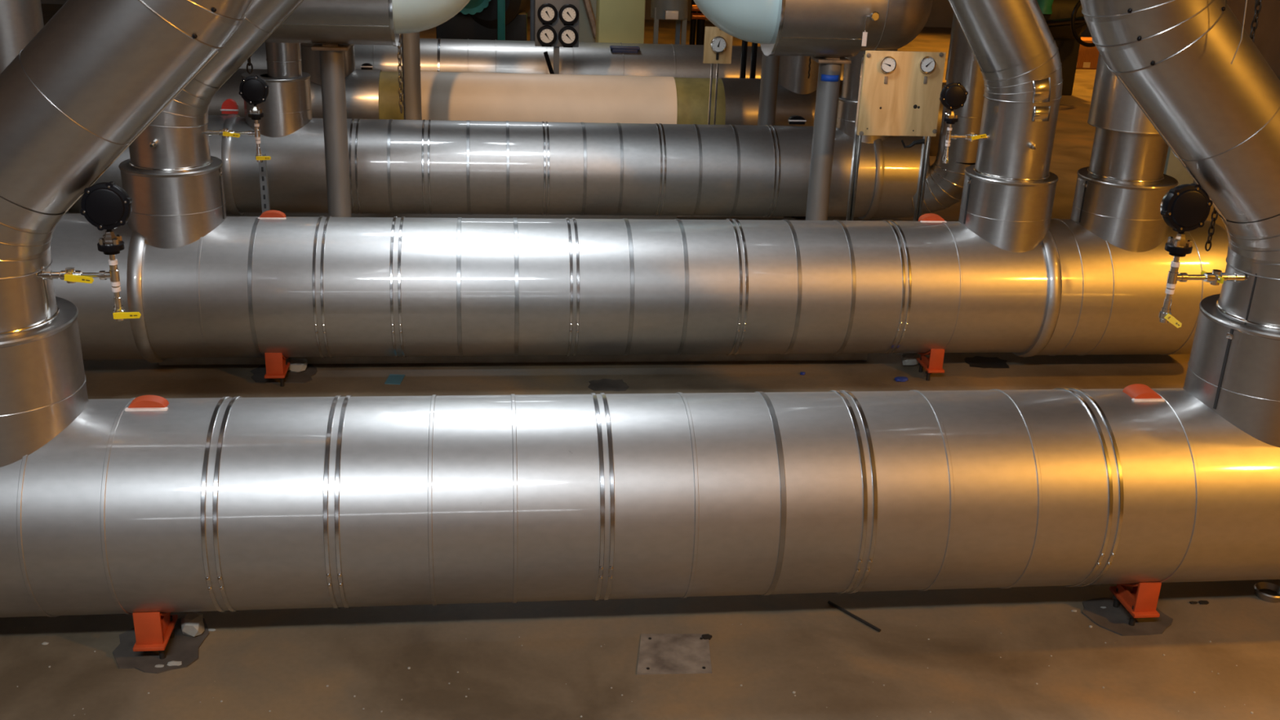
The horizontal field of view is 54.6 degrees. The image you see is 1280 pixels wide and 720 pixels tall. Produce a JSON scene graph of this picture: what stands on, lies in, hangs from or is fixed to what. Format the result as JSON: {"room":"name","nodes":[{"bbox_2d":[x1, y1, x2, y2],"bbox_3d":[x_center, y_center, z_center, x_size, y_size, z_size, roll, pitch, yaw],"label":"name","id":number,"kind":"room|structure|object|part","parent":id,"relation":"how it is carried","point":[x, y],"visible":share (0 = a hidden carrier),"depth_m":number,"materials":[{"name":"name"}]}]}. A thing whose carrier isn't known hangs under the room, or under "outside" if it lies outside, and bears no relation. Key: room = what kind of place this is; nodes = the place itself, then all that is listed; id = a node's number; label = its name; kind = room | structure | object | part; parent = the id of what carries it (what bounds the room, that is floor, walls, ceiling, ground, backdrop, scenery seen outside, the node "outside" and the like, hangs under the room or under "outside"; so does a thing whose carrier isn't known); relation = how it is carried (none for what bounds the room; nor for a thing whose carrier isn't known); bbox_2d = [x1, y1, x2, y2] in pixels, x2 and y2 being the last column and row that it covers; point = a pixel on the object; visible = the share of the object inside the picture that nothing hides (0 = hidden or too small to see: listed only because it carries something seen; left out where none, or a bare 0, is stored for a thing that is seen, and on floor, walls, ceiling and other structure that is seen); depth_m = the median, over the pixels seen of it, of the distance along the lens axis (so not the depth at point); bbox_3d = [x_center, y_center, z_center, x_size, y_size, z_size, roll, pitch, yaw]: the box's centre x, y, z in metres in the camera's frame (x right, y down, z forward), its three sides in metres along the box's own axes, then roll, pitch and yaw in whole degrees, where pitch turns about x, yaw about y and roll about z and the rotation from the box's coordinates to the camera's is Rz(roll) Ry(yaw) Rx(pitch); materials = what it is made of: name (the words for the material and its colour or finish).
{"room":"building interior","nodes":[
{"label":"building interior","id":0,"kind":"room"},
{"bbox_2d":[246,55,253,74],"bbox_3d":[-2.197,-2.368,6.801,0.030,1.576,0.030,6,21,8],"label":"chain","id":1,"kind":"object","parent":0,"point":[249,63],"visible":0.27,"depth_m":7.06,"materials":[{"name":"metal"}]},
{"bbox_2d":[40,0,953,27],"bbox_3d":[-1.455,-10.158,24.057,21.000,6.790,0.200,0,21,-7],"label":"wall","id":2,"kind":"structure","parent":0,"point":[941,14],"depth_m":25.99,"materials":[{"name":"grey paint"}]},
{"bbox_2d":[0,4,1279,719],"bbox_3d":[0.306,-0.897,9.954,21.000,0.200,33.000,0,21,-7],"label":"floor","id":3,"kind":"structure","parent":0,"point":[282,662],"depth_m":4.60,"materials":[{"name":"concrete"}]},
{"bbox_2d":[0,0,68,213],"bbox_3d":[-4.234,-2.498,8.229,0.440,3.690,0.440,0,21,-7],"label":"duct","id":4,"kind":"object","parent":3,"relation":"on","point":[20,20],"visible":0.02,"depth_m":8.19,"materials":[{"name":"metal"}]},
{"bbox_2d":[155,664,164,667],"bbox_3d":[-1.685,1.075,4.351,0.035,0.008,0.020,0,21,-7],"label":"chip","id":5,"kind":"object","parent":3,"relation":"on","point":[156,665],"visible":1,"depth_m":4.35,"materials":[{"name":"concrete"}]},
{"bbox_2d":[112,617,208,673],"bbox_3d":[-1.732,1.023,4.482,0.318,0.006,0.366,0,21,-7],"label":"pad","id":6,"kind":"object","parent":3,"relation":"on","point":[182,647],"visible":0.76,"depth_m":4.42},
{"bbox_2d":[132,611,177,659],"bbox_3d":[-1.732,0.930,4.451,0.106,0.203,0.280,0,21,-7],"label":"support","id":7,"kind":"object","parent":6,"relation":"on","point":[153,630],"visible":0.88,"depth_m":4.34,"materials":[{"name":"orange paint"}]},
{"bbox_3d":[-1.718,0.936,4.332,0.090,0.128,0.012,0,21,-7],"label":"plate","id":8,"kind":"part","parent":7,"relation":"part of","materials":[{"name":"orange paint"}]},
{"bbox_2d":[166,661,182,666],"bbox_3d":[-1.638,1.069,4.364,0.053,0.012,0.028,0,21,-7],"label":"chip","id":9,"kind":"object","parent":6,"relation":"on","point":[171,663],"visible":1,"depth_m":4.36,"materials":[{"name":"concrete"}]},
{"bbox_2d":[181,611,204,636],"bbox_3d":[-1.636,0.968,4.538,0.079,0.076,0.089,0,21,-7],"label":"lump","id":10,"kind":"object","parent":6,"relation":"on","point":[192,624],"visible":1,"depth_m":4.51,"materials":[{"name":"stone"}]},
{"bbox_2d":[258,153,270,213],"bbox_3d":[-2.222,-0.700,7.416,0.040,1.071,0.043,0,21,-7],"label":"strut","id":11,"kind":"object","parent":3,"relation":"on","point":[263,171],"visible":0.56,"depth_m":7.28,"materials":[{"name":"metal"}]},
{"bbox_2d":[250,364,317,384],"bbox_3d":[-1.990,0.076,6.911,0.365,0.006,0.294,0,21,-7],"label":"pad","id":12,"kind":"object","parent":3,"relation":"on","point":[304,376],"visible":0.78,"depth_m":6.86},
{"bbox_2d":[264,352,289,386],"bbox_3d":[-1.986,0.011,6.806,0.106,0.203,0.280,0,21,-7],"label":"support","id":13,"kind":"object","parent":12,"relation":"on","point":[277,366],"visible":0.97,"depth_m":6.69,"materials":[{"name":"orange paint"}]},
{"bbox_3d":[-1.972,0.017,6.687,0.090,0.128,0.012,0,21,-7],"label":"plate","id":14,"kind":"part","parent":13,"relation":"part of","materials":[{"name":"orange paint"}]},
{"bbox_3d":[-1.984,0.055,6.786,0.106,0.015,0.210,0,21,-7],"label":"plate","id":15,"kind":"part","parent":13,"relation":"part of","materials":[{"name":"orange paint"}]},
{"bbox_2d":[50,209,1228,363],"bbox_3d":[-0.966,-0.408,6.909,8.940,0.828,0.822,0,21,-7],"label":"pipe","id":16,"kind":"object","parent":13,"relation":"on","point":[271,282],"visible":0.91,"depth_m":6.71,"materials":[{"name":"metal"}]},
{"bbox_2d":[118,0,303,248],"bbox_3d":[-1.974,-2.308,6.069,1.375,3.520,0.512,-2,21,-10],"label":"riser pipe","id":17,"kind":"object","parent":16,"relation":"on","point":[172,180],"visible":0.7,"depth_m":6.30,"materials":[{"name":"metal"}]},
{"bbox_2d":[202,75,271,161],"bbox_3d":[-2.080,-1.245,6.387,0.354,0.444,0.091,0,21,-7],"label":"pressure transmitter","id":18,"kind":"object","parent":17,"relation":"attached to","point":[254,90],"visible":1,"depth_m":6.35,"materials":[{"name":"metal"}]},
{"bbox_3d":[-2.102,-1.160,6.383,0.086,0.028,0.006,0,21,-7],"label":"lever","id":19,"kind":"part","parent":18,"relation":"part of","materials":[{"name":"yellow plastic"}]},
{"bbox_3d":[-1.981,-1.157,6.427,0.029,0.181,0.029,0,21,-7],"label":"stem","id":20,"kind":"part","parent":18,"relation":"part of","materials":[{"name":"metal"}]},
{"bbox_3d":[-1.956,-1.048,6.444,0.075,0.021,0.006,0,21,-7],"label":"lever","id":21,"kind":"part","parent":18,"relation":"part of","materials":[{"name":"yellow plastic"}]},
{"bbox_2d":[947,0,1062,252],"bbox_3d":[1.788,-2.545,6.386,1.280,4.015,0.520,-2,21,-10],"label":"riser pipe","id":22,"kind":"object","parent":16,"relation":"on","point":[1008,196],"visible":1,"depth_m":6.77,"materials":[{"name":"metal"}]},
{"bbox_2d":[939,82,988,163],"bbox_3d":[1.789,-1.302,6.829,0.312,0.444,0.115,0,21,-7],"label":"pressure transmitter","id":23,"kind":"object","parent":22,"relation":"attached to","point":[953,95],"visible":1,"depth_m":6.77,"materials":[{"name":"metal"}]},
{"bbox_3d":[1.704,-1.217,6.857,0.029,0.181,0.029,0,21,-7],"label":"stem","id":24,"kind":"part","parent":23,"relation":"part of","materials":[{"name":"metal"}]},
{"bbox_3d":[1.870,-1.230,6.844,0.086,0.034,0.006,0,21,-7],"label":"lever","id":25,"kind":"part","parent":23,"relation":"part of","materials":[{"name":"yellow plastic"}]},
{"bbox_2d":[1070,53,1177,252],"bbox_3d":[2.837,-2.056,6.733,0.548,2.914,0.548,0,21,-7],"label":"riser pipe","id":26,"kind":"object","parent":16,"relation":"on","point":[1118,197],"visible":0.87,"depth_m":6.93,"materials":[{"name":"metal"}]},
{"bbox_2d":[286,357,307,372],"bbox_3d":[-1.926,0.028,6.956,0.126,0.067,0.106,0,21,-7],"label":"lump","id":27,"kind":"object","parent":12,"relation":"on","point":[296,365],"visible":0.81,"depth_m":6.92,"materials":[{"name":"white"}]},
{"bbox_2d":[311,43,351,217],"bbox_3d":[-2.065,-1.352,8.457,0.260,1.551,0.260,0,21,-7],"label":"steel post","id":28,"kind":"object","parent":3,"relation":"on","point":[331,58],"visible":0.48,"depth_m":8.32,"materials":[{"name":"metal"}]},
{"bbox_3d":[-2.037,-2.065,8.182,0.230,0.022,0.220,0,21,-7],"label":"cap plate","id":29,"kind":"part","parent":28,"relation":"part of","materials":[{"name":"metal"}]},
{"bbox_2d":[263,0,470,46],"bbox_3d":[-2.003,-2.923,7.851,2.288,1.818,0.772,0,21,-7],"label":"tank","id":30,"kind":"object","parent":28,"relation":"on","point":[330,23],"visible":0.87,"depth_m":7.88,"materials":[{"name":"metal"}]},
{"bbox_2d":[384,373,405,384],"bbox_3d":[-1.362,0.107,6.897,0.086,0.004,0.139,2,21,1],"label":"scrap","id":31,"kind":"object","parent":3,"relation":"on","point":[393,379],"visible":1,"depth_m":6.89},
{"bbox_2d":[400,31,422,119],"bbox_3d":[-1.954,-3.274,10.476,0.260,3.690,0.260,0,21,-7],"label":"steel post","id":32,"kind":"object","parent":3,"relation":"on","point":[411,51],"visible":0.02,"depth_m":10.73,"materials":[{"name":"metal"}]},
{"bbox_2d":[396,33,403,113],"bbox_3d":[-2.031,-3.278,10.357,0.034,2.429,0.034,5,21,8],"label":"chain","id":33,"kind":"object","parent":32,"relation":"hanging from","point":[399,40],"visible":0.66,"depth_m":10.66,"materials":[{"name":"metal"}]},
{"bbox_2d":[435,0,530,40],"bbox_3d":[-2.205,-4.648,16.999,1.355,1.539,1.283,3,21,3],"label":"electrical cabinet","id":34,"kind":"object","parent":3,"relation":"on","point":[477,20],"visible":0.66,"depth_m":16.75,"materials":[{"name":"teal paint"}]},
{"bbox_3d":[-2.192,-4.541,17.192,1.218,0.602,0.800,0,21,-7],"label":"frame","id":35,"kind":"part","parent":34,"relation":"part of","materials":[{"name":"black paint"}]},
{"bbox_3d":[-1.961,-5.002,16.970,0.840,0.840,1.000,5,21,6],"label":"motor","id":36,"kind":"part","parent":34,"relation":"part of","materials":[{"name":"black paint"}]},
{"bbox_2d":[68,98,929,220],"bbox_3d":[-1.367,-1.553,9.707,7.429,0.869,0.772,0,21,-7],"label":"pipe","id":37,"kind":"object","parent":3,"relation":"on","point":[424,166],"visible":0.81,"depth_m":9.53,"materials":[{"name":"metal"}]},
{"bbox_2d":[240,42,312,137],"bbox_3d":[-2.697,-3.016,8.972,0.502,2.744,0.502,0,21,-7],"label":"riser pipe","id":38,"kind":"object","parent":37,"relation":"on","point":[286,108],"visible":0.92,"depth_m":9.20,"materials":[{"name":"metal"}]},
{"bbox_2d":[835,48,897,143],"bbox_3d":[1.845,-3.055,9.516,0.462,2.727,0.462,0,21,-7],"label":"riser pipe","id":39,"kind":"object","parent":37,"relation":"on","point":[848,100],"visible":0.35,"depth_m":9.77,"materials":[{"name":"metal"}]},
{"bbox_2d":[911,12,984,213],"bbox_3d":[2.450,-2.698,9.431,0.643,3.285,0.376,12,23,24],"label":"riser pipe","id":40,"kind":"object","parent":37,"relation":"attached to","point":[944,187],"visible":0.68,"depth_m":9.58,"materials":[{"name":"metal"}]},
{"bbox_2d":[497,0,505,39],"bbox_3d":[-1.765,-5.197,15.756,0.100,3.490,0.120,0,21,-7],"label":"column","id":41,"kind":"structure","parent":3,"relation":"on","point":[500,3],"depth_m":16.00,"materials":[{"name":"metal"}]},
{"bbox_2d":[158,353,867,364],"bbox_3d":[-0.682,-0.051,7.310,4.096,0.052,0.240,0,21,-7],"label":"trim","id":42,"kind":"structure","parent":3,"relation":"on","point":[795,357],"depth_m":7.21,"materials":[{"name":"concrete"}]},
{"bbox_2d":[526,13,527,40],"bbox_3d":[-1.911,-6.023,18.160,0.540,3.290,0.540,0,21,-7],"label":"tank","id":43,"kind":"object","parent":3,"relation":"on","point":[526,13],"visible":0.02,"depth_m":18.57,"materials":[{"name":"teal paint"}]},
{"bbox_2d":[529,0,535,40],"bbox_3d":[-1.301,-4.702,15.077,0.060,3.090,0.060,0,21,-7],"label":"conduit pipe","id":44,"kind":"object","parent":3,"relation":"on","point":[532,2],"visible":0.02,"depth_m":15.25,"materials":[{"name":"metal"}]},
{"bbox_2d":[239,37,844,79],"bbox_3d":[-1.455,-3.319,14.410,8.600,0.770,0.770,0,21,-7],"label":"pipe","id":45,"kind":"object","parent":3,"relation":"on","point":[437,55],"visible":0.3,"depth_m":14.13,"materials":[{"name":"metal"}]},
{"bbox_2d":[534,0,579,74],"bbox_3d":[-0.886,-3.090,13.174,0.460,1.484,0.142,0,21,-7],"label":"stand","id":46,"kind":"object","parent":3,"relation":"on","point":[556,21],"visible":1,"depth_m":12.97,"materials":[{"name":"grey paint"}]},
{"bbox_3d":[-0.897,-3.009,13.254,0.060,1.274,0.050,0,21,-7],"label":"post","id":47,"kind":"part","parent":46,"relation":"part of","materials":[{"name":"metal"}]},
{"bbox_3d":[-0.869,-3.546,13.005,0.460,0.510,0.030,0,21,-7],"label":"panel","id":48,"kind":"part","parent":46,"relation":"part of","materials":[{"name":"grey paint"}]},
{"bbox_2d":[208,62,946,155],"bbox_3d":[-1.269,-2.438,12.075,8.800,0.801,0.750,0,21,-7],"label":"pipe","id":49,"kind":"object","parent":3,"relation":"on","point":[370,94],"visible":0.36,"depth_m":11.82,"materials":[{"name":"metal"}]},
{"bbox_2d":[300,43,355,84],"bbox_3d":[-2.903,-4.017,11.257,0.512,2.938,0.512,0,21,-7],"label":"riser pipe","id":50,"kind":"object","parent":49,"relation":"on","point":[310,62],"visible":0.3,"depth_m":11.54,"materials":[{"name":"metal"}]},
{"bbox_2d":[777,55,818,93],"bbox_3d":[1.612,-4.047,11.801,0.512,2.938,0.512,0,21,-7],"label":"riser pipe","id":51,"kind":"object","parent":49,"relation":"on","point":[797,74],"visible":0.17,"depth_m":12.05,"materials":[{"name":"metal"}]},
{"bbox_2d":[578,0,596,42],"bbox_3d":[-0.592,-5.874,17.354,0.726,3.690,0.100,0,21,-7],"label":"partition panel","id":52,"kind":"object","parent":3,"relation":"on","point":[585,35],"visible":0.02,"depth_m":17.70,"materials":[{"name":"grey paint"}]},
{"bbox_2d":[582,0,595,37],"bbox_3d":[-0.711,-4.925,17.548,0.309,0.709,0.087,0,21,-7],"label":"diagonal brace","id":53,"kind":"object","parent":52,"relation":"attached to","point":[587,3],"visible":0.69,"depth_m":17.54,"materials":[{"name":"metal"}]},
{"bbox_2d":[587,378,629,391],"bbox_3d":[-0.179,0.139,6.940,0.232,0.001,0.187,0,21,-7],"label":"stain","id":54,"kind":"object","parent":3,"relation":"on","point":[603,384],"depth_m":6.93,"materials":[{"name":"black"}]},
{"bbox_2d":[595,0,645,43],"bbox_3d":[-0.229,-5.333,15.989,0.594,3.690,0.500,0,21,-7],"label":"tall cabinet","id":55,"kind":"object","parent":3,"relation":"on","point":[617,21],"visible":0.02,"depth_m":16.09,"materials":[{"name":"metal"}]},
{"bbox_2d":[17,623,1253,717],"bbox_3d":[-0.012,1.103,4.455,4.473,0.004,0.565,1,21,-4],"label":"debris","id":56,"kind":"object","parent":3,"relation":"on","point":[1090,626],"depth_m":4.35,"materials":[{"name":"concrete"}]},
{"bbox_2d":[650,0,688,44],"bbox_3d":[0.422,-5.253,16.544,0.502,3.190,0.581,0,21,-7],"label":"tank","id":57,"kind":"object","parent":3,"relation":"on","point":[677,10],"visible":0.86,"depth_m":16.63,"materials":[{"name":"metal"}]},
{"bbox_3d":[0.206,-4.232,16.823,0.060,1.069,0.060,0,21,-7],"label":"leg","id":58,"kind":"part","parent":57,"relation":"part of","materials":[{"name":"grey paint"}]},
{"bbox_3d":[0.422,-4.600,16.529,0.170,0.110,0.080,0,21,-7],"label":"rating plate","id":59,"kind":"part","parent":57,"relation":"part of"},
{"bbox_3d":[0.511,-4.334,17.120,0.060,1.069,0.060,0,21,-7],"label":"leg","id":60,"kind":"part","parent":57,"relation":"part of","materials":[{"name":"grey paint"}]},
{"bbox_3d":[0.587,-4.253,16.916,0.060,1.069,0.060,0,21,-7],"label":"leg","id":61,"kind":"part","parent":57,"relation":"part of","materials":[{"name":"grey paint"}]},
{"bbox_2d":[636,633,711,674],"bbox_3d":[0.122,1.073,4.544,0.297,0.006,0.258,0,21,-7],"label":"floor plate","id":62,"kind":"object","parent":3,"relation":"on","point":[659,653],"visible":1,"depth_m":4.53,"materials":[{"name":"metal"}]},
{"bbox_2d":[702,634,711,639],"bbox_3d":[0.251,1.038,4.645,0.038,0.008,0.030,0,21,-7],"label":"washer","id":63,"kind":"object","parent":62,"relation":"on","point":[708,637],"visible":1,"depth_m":4.64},
{"bbox_2d":[688,0,716,44],"bbox_3d":[1.195,-5.687,17.330,0.887,3.490,0.204,0,21,-7],"label":"rack","id":64,"kind":"object","parent":3,"relation":"on","point":[700,16],"visible":0.2,"depth_m":17.65,"materials":[{"name":"black metal"}]},
{"bbox_2d":[702,26,733,124],"bbox_3d":[0.663,-2.208,11.056,0.248,1.478,0.093,0,21,-7],"label":"board","id":65,"kind":"object","parent":3,"relation":"on","point":[717,45],"visible":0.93,"depth_m":10.86,"materials":[{"name":"brown wood"}]},
{"bbox_3d":[0.620,-2.190,11.093,0.016,1.415,0.028,0,21,-7],"label":"leg","id":66,"kind":"part","parent":65,"relation":"part of","materials":[{"name":"metal"}]},
{"bbox_3d":[0.670,-2.190,11.099,0.016,1.415,0.028,0,21,-7],"label":"leg","id":67,"kind":"part","parent":65,"relation":"part of","materials":[{"name":"metal"}]},
{"bbox_3d":[0.683,-2.753,10.852,0.248,0.313,0.020,0,21,-7],"label":"wood panel","id":68,"kind":"part","parent":65,"relation":"part of","materials":[{"name":"brown wood"}]},
{"bbox_2d":[676,215,783,218],"bbox_3d":[0.751,-1.251,10.611,0.922,0.020,0.275,0,21,-7],"label":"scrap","id":69,"kind":"object","parent":3,"relation":"on","point":[677,216],"visible":0.36,"depth_m":10.49,"materials":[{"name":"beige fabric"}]},
{"bbox_2d":[739,40,747,78],"bbox_3d":[1.117,-3.005,13.585,0.056,1.178,0.060,0,21,-7],"label":"bar","id":70,"kind":"object","parent":3,"relation":"on","point":[744,44],"visible":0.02,"depth_m":13.46,"materials":[{"name":"black metal"}]},
{"bbox_2d":[749,42,757,78],"bbox_3d":[1.226,-3.007,13.598,0.056,1.180,0.060,0,21,-7],"label":"bar","id":71,"kind":"object","parent":3,"relation":"on","point":[754,46],"visible":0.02,"depth_m":13.48,"materials":[{"name":"black metal"}]},
{"bbox_2d":[757,52,779,125],"bbox_3d":[1.194,-3.295,10.855,0.260,3.690,0.260,0,21,-7],"label":"steel post","id":72,"kind":"object","parent":3,"relation":"on","point":[770,64],"visible":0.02,"depth_m":11.13,"materials":[{"name":"metal"}]},
{"bbox_2d":[791,216,805,217],"bbox_3d":[1.331,-1.282,10.653,0.220,0.090,0.120,0,21,-7],"label":"equipment foot","id":73,"kind":"object","parent":3,"relation":"on","point":[791,216],"visible":0.16,"depth_m":10.62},
{"bbox_2d":[805,56,851,220],"bbox_3d":[1.293,-1.371,8.863,0.260,1.542,0.260,0,21,-7],"label":"steel post","id":74,"kind":"object","parent":3,"relation":"on","point":[829,69],"visible":0.65,"depth_m":8.72,"materials":[{"name":"metal"}]},
{"bbox_2d":[693,0,932,59],"bbox_3d":[1.101,-2.923,8.195,1.832,1.818,0.843,0,21,-7],"label":"tank","id":75,"kind":"object","parent":74,"relation":"on","point":[825,28],"visible":0.98,"depth_m":8.20,"materials":[{"name":"metal"}]},
{"bbox_3d":[1.321,-2.079,8.590,0.230,0.022,0.220,0,21,-7],"label":"cap plate","id":76,"kind":"part","parent":74,"relation":"part of","materials":[{"name":"metal"}]},
{"bbox_2d":[827,600,880,631],"bbox_3d":[0.830,0.993,4.812,0.012,0.011,0.255,-16,28,-39],"label":"rod","id":77,"kind":"object","parent":3,"relation":"on","point":[833,604],"visible":1,"depth_m":4.80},
{"bbox_2d":[845,50,946,221],"bbox_3d":[1.689,-1.223,8.341,0.542,1.672,0.100,0,21,-7],"label":"board","id":78,"kind":"object","parent":3,"relation":"on","point":[900,91],"visible":0.97,"depth_m":8.14,"materials":[{"name":"brown wood"}]},
{"bbox_3d":[1.437,-1.215,8.337,0.040,1.640,0.042,0,21,-7],"label":"leg","id":79,"kind":"part","parent":78,"relation":"part of","materials":[{"name":"metal"}]},
{"bbox_3d":[1.602,-1.822,8.073,0.022,0.048,0.006,0,21,-7],"label":"name plate","id":80,"kind":"part","parent":78,"relation":"part of","materials":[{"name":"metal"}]},
{"bbox_3d":[1.712,-1.743,8.131,0.535,0.546,0.018,0,21,-7],"label":"plywood panel","id":81,"kind":"part","parent":78,"relation":"part of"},
{"bbox_3d":[1.908,-1.218,8.393,0.040,1.640,0.042,0,21,-7],"label":"leg","id":82,"kind":"part","parent":78,"relation":"part of","materials":[{"name":"metal"}]},
{"bbox_3d":[1.865,-1.829,8.103,0.022,0.048,0.006,0,21,-7],"label":"name plate","id":83,"kind":"part","parent":78,"relation":"part of","materials":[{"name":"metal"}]},
{"bbox_2d":[894,376,908,382],"bbox_3d":[1.511,0.111,7.163,0.080,0.019,0.054,0,21,-7],"label":"scrap","id":84,"kind":"object","parent":3,"relation":"on","point":[901,379],"visible":1,"depth_m":7.15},
{"bbox_2d":[900,353,919,365],"bbox_3d":[1.611,-0.002,7.389,0.112,0.074,0.086,0,21,-7],"label":"lump","id":85,"kind":"object","parent":3,"relation":"on","point":[907,359],"visible":0.9,"depth_m":7.36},
{"bbox_2d":[916,348,944,381],"bbox_3d":[1.690,-0.014,7.248,0.098,0.203,0.280,0,21,-7],"label":"support","id":86,"kind":"object","parent":3,"relation":"on","point":[933,364],"visible":0.97,"depth_m":7.14,"materials":[{"name":"orange paint"}]},
{"bbox_3d":[1.692,0.030,7.228,0.098,0.015,0.210,0,21,-7],"label":"plate","id":87,"kind":"part","parent":86,"relation":"part of","materials":[{"name":"orange paint"}]},
{"bbox_3d":[1.704,-0.008,7.129,0.082,0.128,0.012,0,21,-7],"label":"plate","id":88,"kind":"part","parent":86,"relation":"part of","materials":[{"name":"orange paint"}]},
{"bbox_2d":[964,355,1008,368],"bbox_3d":[2.100,0.012,7.503,0.275,0.001,0.208,0,21,-7],"label":"oil stain","id":89,"kind":"object","parent":3,"relation":"on","point":[977,361],"visible":1,"depth_m":7.49,"materials":[{"name":"liquid"}]},
{"bbox_2d":[1036,0,1095,95],"bbox_3d":[5.795,-4.496,16.838,0.995,1.964,2.306,0,21,-7],"label":"machine","id":90,"kind":"object","parent":3,"relation":"on","point":[1065,20],"visible":0.41,"depth_m":16.98,"materials":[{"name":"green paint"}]},
{"bbox_2d":[1075,36,1099,69],"bbox_3d":[7.368,-5.133,20.736,0.826,0.463,0.504,0,21,-7],"label":"cardboard box","id":91,"kind":"object","parent":3,"relation":"on","point":[1087,59],"visible":0.28,"depth_m":20.53,"materials":[{"name":"cardboard"}]},
{"bbox_2d":[1081,597,1173,635],"bbox_3d":[1.922,1.009,4.894,0.344,0.006,0.263,0,21,-7],"label":"pad","id":92,"kind":"object","parent":3,"relation":"on","point":[1114,620],"visible":0.84,"depth_m":4.86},
{"bbox_2d":[1109,582,1161,626],"bbox_3d":[1.938,0.905,4.893,0.104,0.203,0.280,0,21,-7],"label":"support","id":93,"kind":"object","parent":92,"relation":"on","point":[1140,599],"visible":0.88,"depth_m":4.79,"materials":[{"name":"orange paint"}]},
{"bbox_2d":[0,383,1279,617],"bbox_3d":[0.147,0.492,4.660,7.800,0.797,0.770,0,21,-7],"label":"pipe","id":94,"kind":"object","parent":93,"relation":"on","point":[145,503],"visible":0.97,"depth_m":4.33,"materials":[{"name":"metal"}]},
{"bbox_2d":[0,0,253,466],"bbox_3d":[-1.742,-1.315,3.693,1.276,3.420,0.532,1,21,-3],"label":"riser pipe","id":95,"kind":"object","parent":94,"relation":"on","point":[98,73],"visible":1,"depth_m":3.80,"materials":[{"name":"metal"}]},
{"bbox_2d":[36,181,141,320],"bbox_3d":[-1.803,-0.352,4.032,0.325,0.464,0.096,0,21,-7],"label":"pressure gauge","id":96,"kind":"object","parent":95,"relation":"attached to","point":[107,206],"visible":1,"depth_m":3.99,"materials":[{"name":"metal"}]},
{"bbox_3d":[-1.821,-0.263,4.028,0.090,0.030,0.006,0,21,-7],"label":"lever","id":97,"kind":"part","parent":96,"relation":"part of","materials":[{"name":"yellow plastic"}]},
{"bbox_3d":[-1.722,-0.261,4.071,0.031,0.189,0.031,0,21,-7],"label":"stem","id":98,"kind":"part","parent":96,"relation":"part of","materials":[{"name":"metal"}]},
{"bbox_3d":[-1.690,-0.147,4.089,0.088,0.022,0.006,0,21,-7],"label":"lever","id":99,"kind":"part","parent":96,"relation":"part of","materials":[{"name":"yellow plastic"}]},
{"bbox_2d":[1080,0,1279,447],"bbox_3d":[2.079,-1.353,4.204,1.262,3.406,0.532,1,21,-3],"label":"riser pipe","id":100,"kind":"object","parent":94,"relation":"on","point":[1220,118],"visible":1,"depth_m":4.25,"materials":[{"name":"metal"}]},
{"bbox_2d":[1158,183,1248,328],"bbox_3d":[2.043,-0.380,4.488,0.385,0.521,0.120,0,21,-7],"label":"pressure gauge","id":101,"kind":"object","parent":100,"relation":"attached to","point":[1185,207],"visible":1,"depth_m":4.42,"materials":[{"name":"metal"}]},
{"bbox_3d":[1.934,-0.282,4.512,0.034,0.210,0.034,0,21,-7],"label":"stem","id":102,"kind":"part","parent":101,"relation":"part of","materials":[{"name":"metal"}]},
{"bbox_3d":[1.944,-0.144,4.526,0.063,0.046,0.014,13,23,26],"label":"lever","id":103,"kind":"part","parent":101,"relation":"part of","materials":[{"name":"yellow plastic"}]},
{"bbox_3d":[2.088,-0.303,4.529,0.002,0.024,0.107,-8,23,-24],"label":"lever","id":104,"kind":"part","parent":101,"relation":"part of","materials":[{"name":"yellow metal"}]},
{"bbox_2d":[1231,0,1247,64],"bbox_3d":[1.935,-1.329,3.865,0.014,0.798,0.032,18,26,35],"label":"wire","id":105,"kind":"object","parent":100,"relation":"hanging from","point":[1246,0],"visible":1,"depth_m":3.98,"materials":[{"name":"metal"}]},
{"bbox_3d":[1.941,0.949,4.873,0.104,0.015,0.210,0,21,-7],"label":"plate","id":106,"kind":"part","parent":93,"relation":"part of","materials":[{"name":"orange paint"}]},
{"bbox_3d":[1.952,0.911,4.774,0.088,0.128,0.012,0,21,-7],"label":"plate","id":107,"kind":"part","parent":93,"relation":"part of","materials":[{"name":"orange paint"}]},
{"bbox_2d":[1163,146,1193,186],"bbox_3d":[4.528,-1.868,10.418,0.344,1.590,0.400,0,21,-7],"label":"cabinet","id":108,"kind":"object","parent":3,"relation":"on","point":[1173,167],"visible":0.02,"depth_m":10.31,"materials":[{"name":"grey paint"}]},
{"bbox_2d":[1189,600,1197,604],"bbox_3d":[2.233,0.979,5.004,0.032,0.007,0.017,0,21,-7],"label":"chip","id":109,"kind":"object","parent":3,"relation":"on","point":[1190,602],"visible":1,"depth_m":5.00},
{"bbox_2d":[1198,600,1208,604],"bbox_3d":[2.276,0.978,5.006,0.041,0.010,0.023,0,21,-7],"label":"chip","id":110,"kind":"object","parent":3,"relation":"on","point":[1201,602],"visible":1,"depth_m":5.00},
{"bbox_2d":[1253,582,1279,603],"bbox_3d":[2.573,0.951,5.072,0.120,0.035,0.120,0,21,-7],"label":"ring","id":111,"kind":"object","parent":3,"relation":"on","point":[1268,592],"visible":1,"depth_m":5.08,"materials":[{"name":"metal"}]},
{"bbox_2d":[1080,0,1279,80],"bbox_3d":[10.959,-4.226,9.963,0.200,6.790,33.000,0,21,-7],"label":"wall","id":112,"kind":"structure","parent":0,"point":[1267,34],"depth_m":19.31,"materials":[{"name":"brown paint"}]},
{"bbox_2d":[1204,0,1262,251],"bbox_3d":[2.868,-1.513,5.813,0.026,2.081,0.026,5,21,8],"label":"chain","id":113,"kind":"object","parent":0,"point":[1259,2],"visible":0.36,"depth_m":5.81,"materials":[{"name":"metal"}]}
]}

